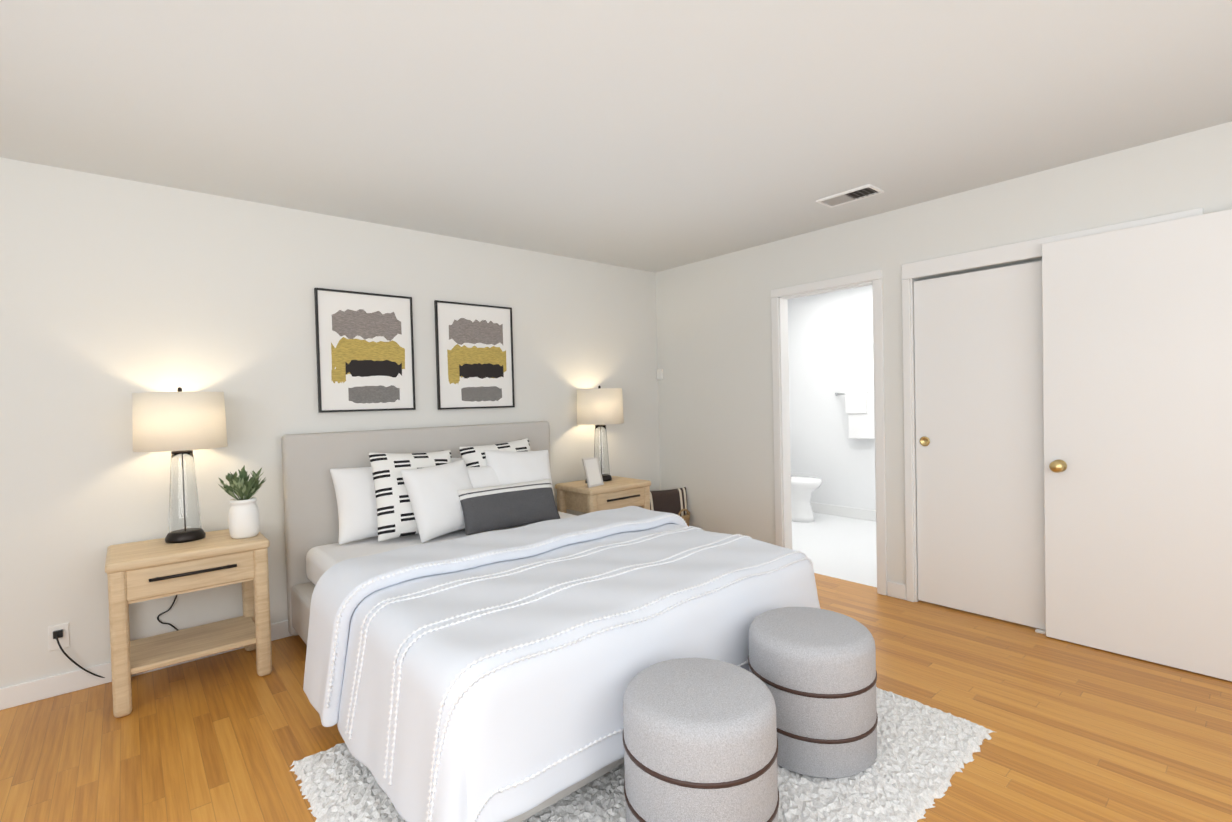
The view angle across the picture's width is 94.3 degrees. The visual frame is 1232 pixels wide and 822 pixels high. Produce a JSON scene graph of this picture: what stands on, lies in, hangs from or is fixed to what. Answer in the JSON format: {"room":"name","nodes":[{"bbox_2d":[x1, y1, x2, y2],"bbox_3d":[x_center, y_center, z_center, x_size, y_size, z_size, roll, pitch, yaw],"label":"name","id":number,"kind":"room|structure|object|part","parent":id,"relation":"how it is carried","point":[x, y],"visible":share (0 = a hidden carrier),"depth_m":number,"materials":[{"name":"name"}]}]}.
{"room":"bedroom","nodes":[
{"label":"bedroom","id":0,"kind":"room"},
{"bbox_2d":[0,157,660,687],"bbox_3d":[-1.516,0.046,3.628,5.135,2.440,0.100,-2,2,-41],"label":"wall","id":1,"kind":"structure","parent":0,"point":[114,293],"depth_m":2.98,"materials":[{"name":"white paint"}]},
{"bbox_2d":[48,623,69,650],"bbox_3d":[-2.573,1.046,2.639,0.070,0.115,0.022,-2,2,-41],"label":"electrical outlet","id":2,"kind":"object","parent":1,"relation":"attached to","point":[61,631],"visible":1,"depth_m":2.64,"materials":[{"name":"white plastic"}]},
{"bbox_2d":[56,595,177,677],"bbox_3d":[-2.388,0.983,2.771,0.471,0.634,0.050,-2,2,-41],"label":"lamp cord","id":3,"kind":"object","parent":2,"relation":"attached to","point":[69,658],"visible":0.52,"depth_m":2.70,"materials":[{"name":"black plastic"}]},
{"bbox_2d":[0,620,291,709],"bbox_3d":[-1.487,1.220,3.575,5.035,0.095,0.017,-2,2,-41],"label":"baseboard","id":4,"kind":"structure","parent":1,"relation":"attached to","point":[40,689],"depth_m":2.65,"materials":[{"name":"white"}]},
{"bbox_2d":[314,288,415,412],"bbox_3d":[-1.534,-0.364,3.530,0.570,0.729,0.022,-2,2,-41],"label":"art","id":5,"kind":"object","parent":1,"relation":"attached to","point":[365,350],"visible":1,"depth_m":3.51,"materials":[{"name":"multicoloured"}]},
{"bbox_2d":[434,300,514,409],"bbox_3d":[-0.979,-0.382,4.007,0.579,0.729,0.022,-2,2,-41],"label":"art","id":6,"kind":"object","parent":1,"relation":"attached to","point":[474,358],"visible":1,"depth_m":3.99,"materials":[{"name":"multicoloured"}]},
{"bbox_2d":[0,512,1231,821],"bbox_3d":[0.845,1.270,2.524,7.200,0.080,5.900,-2,2,-41],"label":"floor","id":7,"kind":"structure","parent":0,"point":[1082,733],"depth_m":2.26,"materials":[{"name":"brown wood"}]},
{"bbox_2d":[105,529,271,717],"bbox_3d":[-2.045,0.965,2.757,0.600,0.665,0.475,-2,2,-41],"label":"nightstand","id":8,"kind":"object","parent":7,"relation":"on","point":[140,571],"visible":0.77,"depth_m":2.64,"materials":[{"name":"brown wood"}]},
{"bbox_2d":[132,387,227,542],"bbox_3d":[-2.128,0.257,2.807,0.370,0.750,0.370,-2,2,-41],"label":"lamp","id":9,"kind":"object","parent":8,"relation":"on","point":[180,425],"visible":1,"depth_m":2.72,"materials":[{"name":"beige fabric"}]},
{"bbox_3d":[-2.134,0.047,2.803,0.370,0.274,0.370,-2,2,-41],"label":"lamp shade","id":10,"kind":"part","parent":9,"relation":"part of","materials":[{"name":"white fabric"}]},
{"bbox_2d":[218,465,265,538],"bbox_3d":[-1.858,0.450,2.847,0.204,0.351,0.230,-2,2,-41],"label":"plant","id":11,"kind":"object","parent":8,"relation":"on","point":[243,518],"visible":1,"depth_m":2.80,"materials":[{"name":"green plant"}]},
{"bbox_2d":[281,421,820,821],"bbox_3d":[-0.449,0.679,2.926,2.060,1.150,2.327,-2,2,-41],"label":"bed","id":12,"kind":"object","parent":7,"relation":"on","point":[482,627],"visible":0.92,"depth_m":2.18,"materials":[{"name":"fabric"}]},
{"bbox_2d":[330,467,377,543],"bbox_3d":[-1.348,0.526,3.444,0.700,0.460,0.166,-2,-14,-43],"label":"pillow","id":13,"kind":"object","parent":12,"relation":"on","point":[352,489],"depth_m":3.26,"materials":[{"name":"white fabric"}]},
{"bbox_2d":[401,459,472,542],"bbox_3d":[-1.022,0.519,3.394,0.176,0.460,0.460,-29,-13,38],"label":"pillow","id":14,"kind":"object","parent":12,"relation":"on","point":[432,504],"depth_m":3.29,"materials":[{"name":"white fabric"}]},
{"bbox_3d":[-0.470,0.835,2.959,1.620,0.202,2.071,-2,2,-41],"label":"mattress","id":15,"kind":"part","parent":12,"relation":"part of","materials":[{"name":"white fabric"}]},
{"bbox_3d":[-0.477,0.679,2.959,1.770,1.150,2.240,-2,2,-41],"label":"frame","id":16,"kind":"part","parent":12,"relation":"part of","materials":[{"name":"fabric"}]},
{"bbox_2d":[451,457,461,461],"bbox_3d":[-0.817,0.504,3.900,0.700,0.460,0.166,-2,-15,-39],"label":"pillow","id":17,"kind":"object","parent":12,"relation":"on","point":[453,458],"depth_m":3.76,"materials":[{"name":"white fabric"}]},
{"bbox_2d":[467,466,499,487],"bbox_3d":[-0.857,0.531,3.595,0.420,0.420,0.156,0,-22,-37],"label":"pillow","id":18,"kind":"object","parent":12,"relation":"on","point":[477,476],"depth_m":3.59,"materials":[{"name":"white fabric"}]},
{"bbox_2d":[485,450,553,494],"bbox_3d":[-0.624,0.481,3.782,0.500,0.500,0.166,3,-21,-36],"label":"pillow","id":19,"kind":"object","parent":12,"relation":"on","point":[502,467],"depth_m":3.73,"materials":[{"name":"white fabric"}]},
{"bbox_2d":[337,523,820,821],"bbox_3d":[-0.106,0.940,2.540,1.979,0.555,1.304,-2,2,-41],"label":"duvet","id":20,"kind":"object","parent":12,"relation":"on","point":[493,689],"depth_m":1.88,"materials":[{"name":"white fabric"}]},
{"bbox_2d":[555,476,650,512],"bbox_3d":[-0.085,0.883,4.425,0.600,0.665,0.475,-2,2,-41],"label":"nightstand","id":21,"kind":"object","parent":7,"relation":"on","point":[615,492],"visible":0.54,"depth_m":4.29,"materials":[{"name":"brown wood"}]},
{"bbox_2d":[582,457,603,487],"bbox_3d":[-0.179,0.451,4.239,0.085,0.212,0.170,-1,1,37],"label":"photo frame","id":22,"kind":"object","parent":21,"relation":"on","point":[592,470],"visible":1,"depth_m":4.23,"materials":[{"name":"silver metal"}]},
{"bbox_2d":[577,385,623,481],"bbox_3d":[-0.121,0.173,4.517,0.370,0.750,0.370,-2,2,-41],"label":"lamp","id":23,"kind":"object","parent":21,"relation":"on","point":[600,408],"visible":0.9,"depth_m":4.38,"materials":[{"name":"beige fabric"}]},
{"bbox_3d":[-0.127,-0.037,4.513,0.370,0.274,0.370,-2,2,-41],"label":"lamp shade","id":24,"kind":"part","parent":23,"relation":"part of","materials":[{"name":"white fabric"}]},
{"bbox_2d":[290,687,994,821],"bbox_3d":[0.121,1.245,2.127,2.071,0.020,1.663,-2,2,-41],"label":"rug","id":25,"kind":"object","parent":7,"relation":"on","point":[925,753],"visible":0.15,"depth_m":1.90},
{"bbox_2d":[623,658,778,821],"bbox_3d":[0.246,1.020,1.688,0.451,0.440,0.451,-2,2,-41],"label":"ottoman","id":26,"kind":"object","parent":25,"relation":"on","point":[700,741],"visible":1,"depth_m":1.52,"materials":[{"name":"fabric"}]},
{"bbox_2d":[748,607,877,778],"bbox_3d":[0.717,0.997,2.106,0.447,0.445,0.447,-2,2,-41],"label":"ottoman","id":27,"kind":"object","parent":25,"relation":"on","point":[813,670],"visible":0.92,"depth_m":1.92,"materials":[{"name":"fabric"}]},
{"bbox_2d":[650,487,689,525],"bbox_3d":[0.447,0.930,4.866,0.420,0.526,0.396,-2,2,-41],"label":"basket","id":28,"kind":"object","parent":7,"relation":"on","point":[674,501],"visible":0.42,"depth_m":4.86,"materials":[{"name":"wicker"}]},
{"bbox_2d":[650,487,686,515],"bbox_3d":[0.424,0.895,4.891,0.430,0.460,0.120,-2,-6,-19],"label":"cushion","id":29,"kind":"object","parent":28,"relation":"on","point":[673,500],"depth_m":4.87,"materials":[{"name":"brown fabric"}]},
{"bbox_2d":[791,475,821,522],"bbox_3d":[1.814,0.730,6.068,0.460,0.810,0.766,-2,2,-41],"label":"toilet","id":30,"kind":"object","parent":7,"relation":"on","point":[803,488],"visible":0.44,"depth_m":5.85,"materials":[{"name":"white ceramic"}]},
{"bbox_2d":[0,0,1231,272],"bbox_3d":[0.170,-1.216,1.602,5.135,0.080,5.374,-2,2,-41],"label":"ceiling","id":31,"kind":"structure","parent":0,"point":[654,136],"depth_m":2.20,"materials":[{"name":"white paint"}]},
{"bbox_2d":[816,184,883,207],"bbox_3d":[1.340,-1.232,3.283,0.170,0.013,0.320,-2,2,-41],"label":"ceiling vent","id":32,"kind":"object","parent":31,"relation":"in","point":[854,194],"visible":1,"depth_m":3.27,"materials":[{"name":"white metal"}]},
{"bbox_2d":[787,285,875,510],"bbox_3d":[2.437,-0.101,6.055,0.100,2.440,2.820,-2,2,-41],"label":"wall","id":33,"kind":"structure","parent":0,"point":[830,343],"depth_m":6.10,"materials":[{"name":"white paint"}]},
{"bbox_2d":[810,502,875,520],"bbox_3d":[2.449,1.065,6.011,0.014,0.110,2.700,-2,2,-41],"label":"baseboard","id":34,"kind":"structure","parent":33,"relation":"attached to","point":[851,512],"depth_m":6.04,"materials":[{"name":"white"}]},
{"bbox_2d":[835,391,874,438],"bbox_3d":[2.488,0.040,5.848,0.099,0.485,0.500,-2,2,-41],"label":"towel","id":35,"kind":"object","parent":33,"relation":"attached to","point":[860,409],"visible":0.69,"depth_m":5.79,"materials":[{"name":"white fabric"}]},
{"bbox_2d":[655,121,1231,584],"bbox_3d":[2.143,-0.037,3.228,0.100,2.440,5.274,-2,2,-41],"label":"wall","id":36,"kind":"structure","parent":0,"point":[715,385],"depth_m":3.92,"materials":[{"name":"white paint"}]},
{"bbox_2d":[657,369,663,379],"bbox_3d":[0.397,-0.330,5.154,0.022,0.095,0.070,-2,2,-41],"label":"switch","id":37,"kind":"object","parent":36,"relation":"attached to","point":[660,374],"visible":1,"depth_m":5.14,"materials":[{"name":"white plastic"}]},
{"bbox_2d":[771,269,886,595],"bbox_3d":[1.485,0.142,3.992,0.116,2.085,0.820,-2,2,-41],"label":"door frame","id":38,"kind":"structure","parent":36,"relation":"attached to","point":[781,407],"depth_m":4.12,"materials":[{"name":"white wood"}]},
{"bbox_2d":[914,261,1045,629],"bbox_3d":[2.170,0.189,3.172,0.038,1.966,0.954,-2,2,-41],"label":"closet door","id":39,"kind":"structure","parent":36,"relation":"in","point":[978,349],"depth_m":3.25,"materials":[{"name":"white wood"}]},
{"bbox_2d":[1035,629,1045,633],"bbox_3d":[2.270,1.178,3.053,0.034,0.012,0.045,-2,2,-41],"label":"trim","id":40,"kind":"structure","parent":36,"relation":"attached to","point":[1040,631],"depth_m":3.05,"materials":[{"name":"white plastic"}]},
{"bbox_2d":[901,208,1202,601],"bbox_3d":[2.255,0.138,3.092,0.120,2.090,1.302,-2,2,-41],"label":"trim","id":41,"kind":"structure","parent":36,"relation":"attached to","point":[1007,253],"depth_m":3.51,"materials":[{"name":"white wood"}]},
{"bbox_2d":[1042,209,1231,680],"bbox_3d":[2.597,0.158,2.509,0.109,2.044,1.190,-2,2,-41],"label":"closet door","id":42,"kind":"structure","parent":36,"relation":"in","point":[1137,367],"depth_m":2.68,"materials":[{"name":"white wood"}]},
{"bbox_2d":[919,259,1041,280],"bbox_3d":[2.782,-0.050,3.083,0.680,2.440,2.120,-2,2,-41],"label":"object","id":43,"kind":"structure","parent":0,"point":[982,269],"depth_m":3.77,"materials":[{"name":"white metal"}]}
]}

